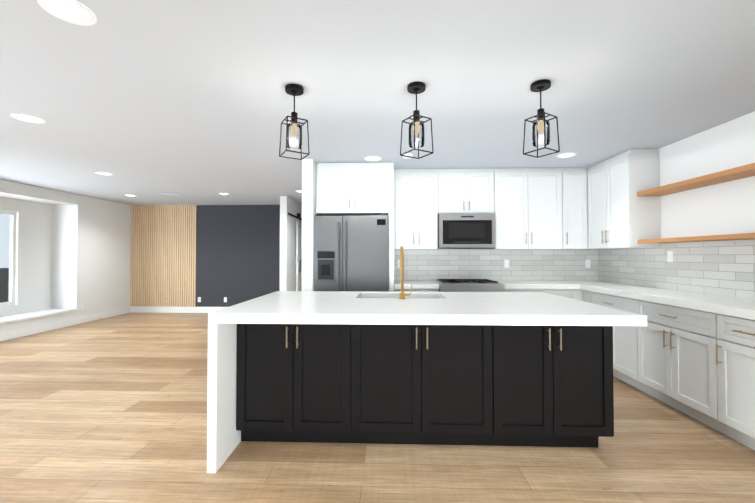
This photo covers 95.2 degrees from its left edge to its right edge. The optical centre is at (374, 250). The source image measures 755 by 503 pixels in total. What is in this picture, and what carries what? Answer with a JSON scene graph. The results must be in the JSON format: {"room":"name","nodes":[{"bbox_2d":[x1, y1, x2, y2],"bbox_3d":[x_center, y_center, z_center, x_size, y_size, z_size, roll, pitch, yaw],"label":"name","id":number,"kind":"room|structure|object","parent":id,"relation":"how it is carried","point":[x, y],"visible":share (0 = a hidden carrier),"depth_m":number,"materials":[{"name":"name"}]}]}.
{"room":"kitchen","nodes":[
{"label":"kitchen","id":0,"kind":"room"},
{"bbox_2d":[0,180,130,331],"bbox_3d":[-6.067,0.116,2.722,0.630,2.450,10.630,0,-1,2],"label":"wall","id":1,"kind":"structure","parent":0,"point":[73,251],"depth_m":6.52,"materials":[{"name":"paint"}]},
{"bbox_2d":[0,210,16,305],"bbox_3d":[-6.254,0.115,4.474,0.060,1.590,2.920,0,-1,2],"label":"window","id":2,"kind":"structure","parent":1,"relation":"in","point":[11,290],"depth_m":5.88,"materials":[{"name":"white"}]},
{"bbox_2d":[0,308,79,323],"bbox_3d":[-5.678,1.086,4.490,0.032,0.042,4.120,0,-1,2],"label":"sill","id":3,"kind":"structure","parent":1,"relation":"attached to","point":[35,316],"depth_m":5.74,"materials":[{"name":"white"}]},
{"bbox_2d":[0,306,130,340],"bbox_3d":[-5.747,1.270,2.628,0.014,0.140,10.500,0,-1,2],"label":"baseboard","id":4,"kind":"structure","parent":1,"relation":"attached to","point":[21,332],"depth_m":6.15,"materials":[{"name":"white wood"}]},
{"bbox_2d":[132,205,196,306],"bbox_3d":[-4.818,0.201,7.933,1.520,2.450,0.130,0,-1,2],"label":"wall","id":5,"kind":"structure","parent":0,"point":[165,255],"depth_m":7.87,"materials":[{"name":"brown wood"}]},
{"bbox_2d":[130,205,195,306],"bbox_3d":[-4.821,0.131,7.857,1.502,2.308,0.021,0,-1,2],"label":"panel","id":6,"kind":"object","parent":5,"relation":"attached to","point":[146,254],"depth_m":7.85,"materials":[{"name":"brown wood"}]},
{"bbox_2d":[196,205,279,306],"bbox_3d":[-2.924,0.200,7.870,2.270,2.450,0.130,0,-1,2],"label":"wall","id":7,"kind":"structure","parent":0,"point":[237,254],"depth_m":7.81,"materials":[{"name":"grey paint"}]},
{"bbox_2d":[131,306,226,312],"bbox_3d":[-3.679,1.354,7.804,3.776,0.140,0.014,0,-1,2],"label":"baseboard","id":8,"kind":"structure","parent":7,"relation":"attached to","point":[143,309],"depth_m":7.83,"materials":[{"name":"white wood"}]},
{"bbox_2d":[280,196,301,290],"bbox_3d":[-1.694,0.214,8.750,0.130,2.450,4.230,0,-1,2],"label":"wall","id":9,"kind":"structure","parent":0,"point":[288,248],"depth_m":6.78,"materials":[{"name":"paint"}]},
{"bbox_2d":[288,213,301,290],"bbox_3d":[-1.607,0.314,7.880,0.103,2.198,2.360,0,-1,2],"label":"barn door","id":10,"kind":"structure","parent":9,"relation":"attached to","point":[298,255],"depth_m":7.31,"materials":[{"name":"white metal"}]},
{"bbox_2d":[302,159,317,290],"bbox_3d":[-0.690,0.193,7.456,0.128,2.450,6.750,0,-1,2],"label":"column","id":11,"kind":"structure","parent":0,"point":[308,190],"depth_m":4.09,"materials":[{"name":"paint"}]},
{"bbox_2d":[0,313,754,502],"bbox_3d":[-1.602,1.415,4.139,9.800,0.100,14.000,0,-1,2],"label":"floor","id":12,"kind":"structure","parent":0,"point":[113,409],"depth_m":2.26,"materials":[{"name":"brown wood"}]},
{"bbox_2d":[314,214,387,291],"bbox_3d":[-0.273,0.472,4.457,0.892,1.795,0.767,0,-1,2],"label":"fridge","id":13,"kind":"object","parent":12,"relation":"on","point":[350,253],"visible":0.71,"depth_m":4.14,"materials":[{"name":"grey metal"}]},
{"bbox_2d":[394,288,438,291],"bbox_3d":[0.526,0.926,4.531,0.548,0.890,0.608,0,-1,2],"label":"base cabinet","id":14,"kind":"object","parent":12,"relation":"on","point":[395,289],"depth_m":4.23,"materials":[{"name":"white"}]},
{"bbox_2d":[394,280,437,287],"bbox_3d":[0.526,0.451,4.524,0.548,0.060,0.640,0,-1,2],"label":"countertop","id":15,"kind":"structure","parent":14,"relation":"on","point":[397,283],"depth_m":4.21,"materials":[{"name":"white stone"}]},
{"bbox_2d":[207,295,646,472],"bbox_3d":[0.298,0.896,2.669,2.556,0.890,1.300,0,-1,2],"label":"kitchen island","id":16,"kind":"object","parent":12,"relation":"on","point":[534,369],"depth_m":2.29,"materials":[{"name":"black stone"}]},
{"bbox_2d":[399,246,411,298],"bbox_3d":[0.250,0.179,2.827,0.104,0.426,0.208,0,-1,2],"label":"faucet","id":17,"kind":"object","parent":16,"relation":"on","point":[402,294],"visible":1,"depth_m":2.74,"materials":[{"name":"gold metal"}]},
{"bbox_2d":[433,279,504,291],"bbox_3d":[1.188,0.879,4.434,0.774,0.980,0.722,0,-1,2],"label":"range","id":18,"kind":"object","parent":12,"relation":"on","point":[466,285],"visible":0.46,"depth_m":4.15,"materials":[{"name":"grey metal"}]},
{"bbox_2d":[505,288,577,299],"bbox_3d":[2.015,0.925,4.481,0.868,0.890,0.608,0,-1,2],"label":"base cabinet","id":19,"kind":"object","parent":12,"relation":"on","point":[572,293],"depth_m":4.18,"materials":[{"name":"white"}]},
{"bbox_2d":[497,281,609,287],"bbox_3d":[2.331,0.450,4.464,1.500,0.060,0.640,0,-1,2],"label":"countertop","id":20,"kind":"structure","parent":19,"relation":"on","point":[508,284],"depth_m":4.30,"materials":[{"name":"white stone"}]},
{"bbox_2d":[582,292,629,383],"bbox_3d":[2.769,0.912,3.670,0.568,0.890,1.003,0,-1,2],"label":"base cabinet","id":21,"kind":"object","parent":12,"relation":"on","point":[621,334],"depth_m":3.52,"materials":[{"name":"white"}]},
{"bbox_2d":[630,300,705,423],"bbox_3d":[2.742,0.898,2.842,0.568,0.890,0.904,0,-1,2],"label":"base cabinet","id":22,"kind":"object","parent":12,"relation":"on","point":[691,354],"depth_m":2.87,"materials":[{"name":"white wood"}]},
{"bbox_2d":[582,284,754,319],"bbox_3d":[2.710,0.415,2.311,0.600,0.060,3.640,0,-1,2],"label":"countertop","id":23,"kind":"structure","parent":22,"relation":"on","point":[701,302],"depth_m":2.86,"materials":[{"name":"white stone"}]},
{"bbox_2d":[702,312,754,449],"bbox_3d":[2.721,0.888,2.218,0.568,0.890,0.596,0,-1,2],"label":"base cabinet","id":24,"kind":"object","parent":12,"relation":"on","point":[730,340],"depth_m":2.37,"materials":[{"name":"white wood"}]},
{"bbox_2d":[0,0,754,204],"bbox_3d":[-1.602,-1.135,4.180,9.800,0.100,14.000,0,-1,2],"label":"ceiling","id":25,"kind":"structure","parent":0,"point":[146,102],"depth_m":2.33,"materials":[{"name":"paint"}]},
{"bbox_2d":[10,113,44,123],"bbox_3d":[-2.905,-1.103,2.888,0.210,0.006,0.210,0,-1,2],"label":"recessed light","id":26,"kind":"object","parent":25,"relation":"in","point":[27,118],"visible":0.96,"depth_m":2.88,"materials":[{"name":"white plastic"}]},
{"bbox_2d":[37,0,96,25],"bbox_3d":[-1.437,-1.124,1.614,0.210,0.006,0.210,0,-1,2],"label":"recessed light","id":27,"kind":"object","parent":25,"relation":"in","point":[74,12],"visible":1,"depth_m":1.62,"materials":[{"name":"white"}]},
{"bbox_2d":[94,172,112,174],"bbox_3d":[-3.792,-1.071,4.823,0.210,0.006,0.210,0,-1,2],"label":"recessed light","id":28,"kind":"object","parent":25,"relation":"in","point":[103,173],"visible":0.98,"depth_m":4.82,"materials":[{"name":"white"}]},
{"bbox_2d":[158,193,182,194],"bbox_3d":[-3.808,-1.042,6.444,0.380,0.012,0.200,0,-1,2],"label":"ceiling vent","id":29,"kind":"object","parent":25,"relation":"in","point":[170,194],"visible":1,"depth_m":6.42,"materials":[{"name":"white metal"}]},
{"bbox_2d":[279,83,309,159],"bbox_3d":[-0.551,-0.880,2.362,0.164,0.468,0.164,1,-1,-31],"label":"pendant light","id":30,"kind":"object","parent":25,"relation":"hanging from","point":[293,89],"visible":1,"depth_m":2.35,"materials":[{"name":"black metal"}]},
{"bbox_2d":[364,156,381,160],"bbox_3d":[-0.024,-1.083,4.085,0.210,0.006,0.210,0,-1,2],"label":"recessed light","id":31,"kind":"object","parent":25,"relation":"in","point":[372,158],"visible":0.98,"depth_m":4.08,"materials":[{"name":"white plastic"}]},
{"bbox_2d":[403,153,412,158],"bbox_3d":[0.376,-1.071,3.939,0.120,0.036,0.120,0,-1,2],"label":"smoke detector","id":32,"kind":"object","parent":25,"relation":"attached to","point":[408,154],"visible":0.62,"depth_m":3.90,"materials":[{"name":"white plastic"}]},
{"bbox_2d":[400,81,433,158],"bbox_3d":[0.283,-0.880,2.334,0.164,0.468,0.164,1,-1,-31],"label":"pendant light","id":33,"kind":"object","parent":25,"relation":"hanging from","point":[417,87],"visible":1,"depth_m":2.33,"materials":[{"name":"black metal"}]},
{"bbox_2d":[523,79,559,157],"bbox_3d":[1.113,-0.881,2.307,0.164,0.468,0.164,1,-1,-31],"label":"pendant light","id":34,"kind":"object","parent":25,"relation":"hanging from","point":[540,86],"visible":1,"depth_m":2.30,"materials":[{"name":"black metal"}]},
{"bbox_2d":[556,152,576,157],"bbox_3d":[2.193,-1.086,3.944,0.210,0.006,0.210,0,-1,2],"label":"recessed light","id":35,"kind":"object","parent":25,"relation":"in","point":[567,155],"visible":0.98,"depth_m":3.94,"materials":[{"name":"white plastic"}]},
{"bbox_2d":[629,111,754,297],"bbox_3d":[3.041,0.088,1.004,0.130,2.450,7.800,0,-1,2],"label":"wall","id":36,"kind":"structure","parent":0,"point":[725,208],"depth_m":3.12,"materials":[{"name":"paint"}]},
{"bbox_2d":[584,159,607,248],"bbox_3d":[2.885,-0.551,4.252,0.393,1.063,0.464,0,-1,2],"label":"upper cabinet","id":37,"kind":"object","parent":36,"relation":"attached to","point":[601,205],"depth_m":4.30,"materials":[{"name":"white wood"}]},
{"bbox_2d":[608,149,660,248],"bbox_3d":[2.907,-0.556,3.921,0.328,1.063,0.440,0,-1,2],"label":"upper cabinet","id":38,"kind":"object","parent":36,"relation":"attached to","point":[632,218],"depth_m":3.71,"materials":[{"name":"white wood"}]},
{"bbox_2d":[598,239,754,298],"bbox_3d":[3.026,0.151,2.636,0.008,0.477,4.262,0,-1,2],"label":"backsplash","id":39,"kind":"structure","parent":36,"relation":"attached to","point":[725,268],"depth_m":3.33,"materials":[{"name":"tile"}]},
{"bbox_2d":[667,251,672,261],"bbox_3d":[3.049,0.065,3.556,0.007,0.115,0.070,0,-1,2],"label":"electrical outlet","id":40,"kind":"object","parent":39,"relation":"attached to","point":[669,256],"visible":1,"depth_m":3.55,"materials":[{"name":"white plastic"}]},
{"bbox_2d":[637,163,754,195],"bbox_3d":[2.892,-0.621,2.259,0.248,0.045,2.874,0,-1,2],"label":"shelf","id":41,"kind":"object","parent":36,"relation":"attached to","point":[741,172],"visible":1,"depth_m":2.99,"materials":[{"name":"brown wood"}]},
{"bbox_2d":[638,233,754,242],"bbox_3d":[2.892,-0.113,2.251,0.248,0.037,2.874,0,-1,2],"label":"shelf","id":42,"kind":"object","parent":36,"relation":"attached to","point":[744,236],"visible":1,"depth_m":2.97,"materials":[{"name":"brown wood"}]},
{"bbox_3d":[1.198,0.152,4.902,3.814,2.450,0.130,0,-1,2],"label":"wall","id":43,"kind":"structure","parent":0,"visible":0},
{"bbox_2d":[316,163,359,215],"bbox_3d":[-0.458,-0.763,4.571,0.515,0.628,0.668,0,-1,2],"label":"upper cabinet","id":44,"kind":"object","parent":43,"relation":"attached to","point":[337,184],"depth_m":4.25,"materials":[{"name":"white wood"}]},
{"bbox_2d":[360,163,395,220],"bbox_3d":[-0.038,-0.764,4.557,0.569,0.628,0.668,0,-1,2],"label":"upper cabinet","id":45,"kind":"object","parent":43,"relation":"attached to","point":[377,180],"depth_m":4.23,"materials":[{"name":"white wood"}]},
{"bbox_2d":[392,169,423,248],"bbox_3d":[0.436,-0.544,4.708,0.357,1.063,0.328,0,-1,2],"label":"upper cabinet","id":46,"kind":"object","parent":43,"relation":"attached to","point":[408,223],"depth_m":4.55,"materials":[{"name":"white wood"}]},
{"bbox_2d":[424,169,443,248],"bbox_3d":[0.701,-0.544,4.699,0.416,1.063,0.328,0,-1,2],"label":"upper cabinet","id":47,"kind":"object","parent":43,"relation":"attached to","point":[433,178],"depth_m":4.54,"materials":[{"name":"white wood"}]},
{"bbox_2d":[444,169,471,212],"bbox_3d":[1.053,-0.778,4.691,0.426,0.595,0.328,0,-1,2],"label":"upper cabinet","id":48,"kind":"object","parent":43,"relation":"attached to","point":[457,182],"depth_m":4.53,"materials":[{"name":"white wood"}]},
{"bbox_2d":[438,213,495,248],"bbox_3d":[1.203,-0.249,4.639,0.723,0.458,0.404,0,-1,2],"label":"microwave","id":49,"kind":"object","parent":48,"relation":"attached to","point":[466,230],"visible":0.94,"depth_m":4.44,"materials":[{"name":"grey metal"}]},
{"bbox_2d":[472,168,495,212],"bbox_3d":[1.357,-0.778,4.681,0.424,0.595,0.328,0,-1,2],"label":"upper cabinet","id":50,"kind":"object","parent":43,"relation":"attached to","point":[483,180],"depth_m":4.52,"materials":[{"name":"white wood"}]},
{"bbox_2d":[394,249,597,280],"bbox_3d":[1.682,0.200,4.816,2.840,0.450,0.008,0,-1,2],"label":"backsplash","id":51,"kind":"structure","parent":43,"relation":"attached to","point":[526,264],"depth_m":4.81,"materials":[{"name":"tile"}]},
{"bbox_2d":[504,260,508,267],"bbox_3d":[1.842,0.190,4.804,0.070,0.115,0.007,0,-1,2],"label":"electrical outlet","id":52,"kind":"object","parent":51,"relation":"attached to","point":[506,263],"visible":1,"depth_m":4.80,"materials":[{"name":"white plastic"}]},
{"bbox_2d":[585,260,590,267],"bbox_3d":[2.951,0.190,4.767,0.070,0.115,0.007,0,-1,2],"label":"electrical outlet","id":53,"kind":"object","parent":51,"relation":"attached to","point":[587,263],"visible":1,"depth_m":4.76,"materials":[{"name":"white plastic"}]},
{"bbox_2d":[493,168,535,248],"bbox_3d":[1.785,-0.544,4.663,0.566,1.063,0.328,0,-1,2],"label":"upper cabinet","id":54,"kind":"object","parent":43,"relation":"attached to","point":[515,187],"depth_m":4.51,"materials":[{"name":"white wood"}]},
{"bbox_2d":[536,168,555,248],"bbox_3d":[2.230,-0.544,4.648,0.568,1.063,0.328,0,-1,2],"label":"upper cabinet","id":55,"kind":"object","parent":43,"relation":"attached to","point":[545,177],"depth_m":4.49,"materials":[{"name":"white wood"}]},
{"bbox_2d":[556,168,583,248],"bbox_3d":[2.582,-0.545,4.605,0.411,1.063,0.390,0,-1,2],"label":"upper cabinet","id":56,"kind":"object","parent":43,"relation":"attached to","point":[569,181],"depth_m":4.48,"materials":[{"name":"white wood"}]},
{"label":"outside","id":57,"kind":"structure","parent":0,"visible":0},
{"bbox_2d":[0,214,9,301],"bbox_3d":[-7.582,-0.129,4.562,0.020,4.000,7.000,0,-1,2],"label":"window pane","id":58,"kind":"object","parent":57,"point":[6,288],"depth_m":6.97,"materials":[{"name":"clear glass"}]}
]}

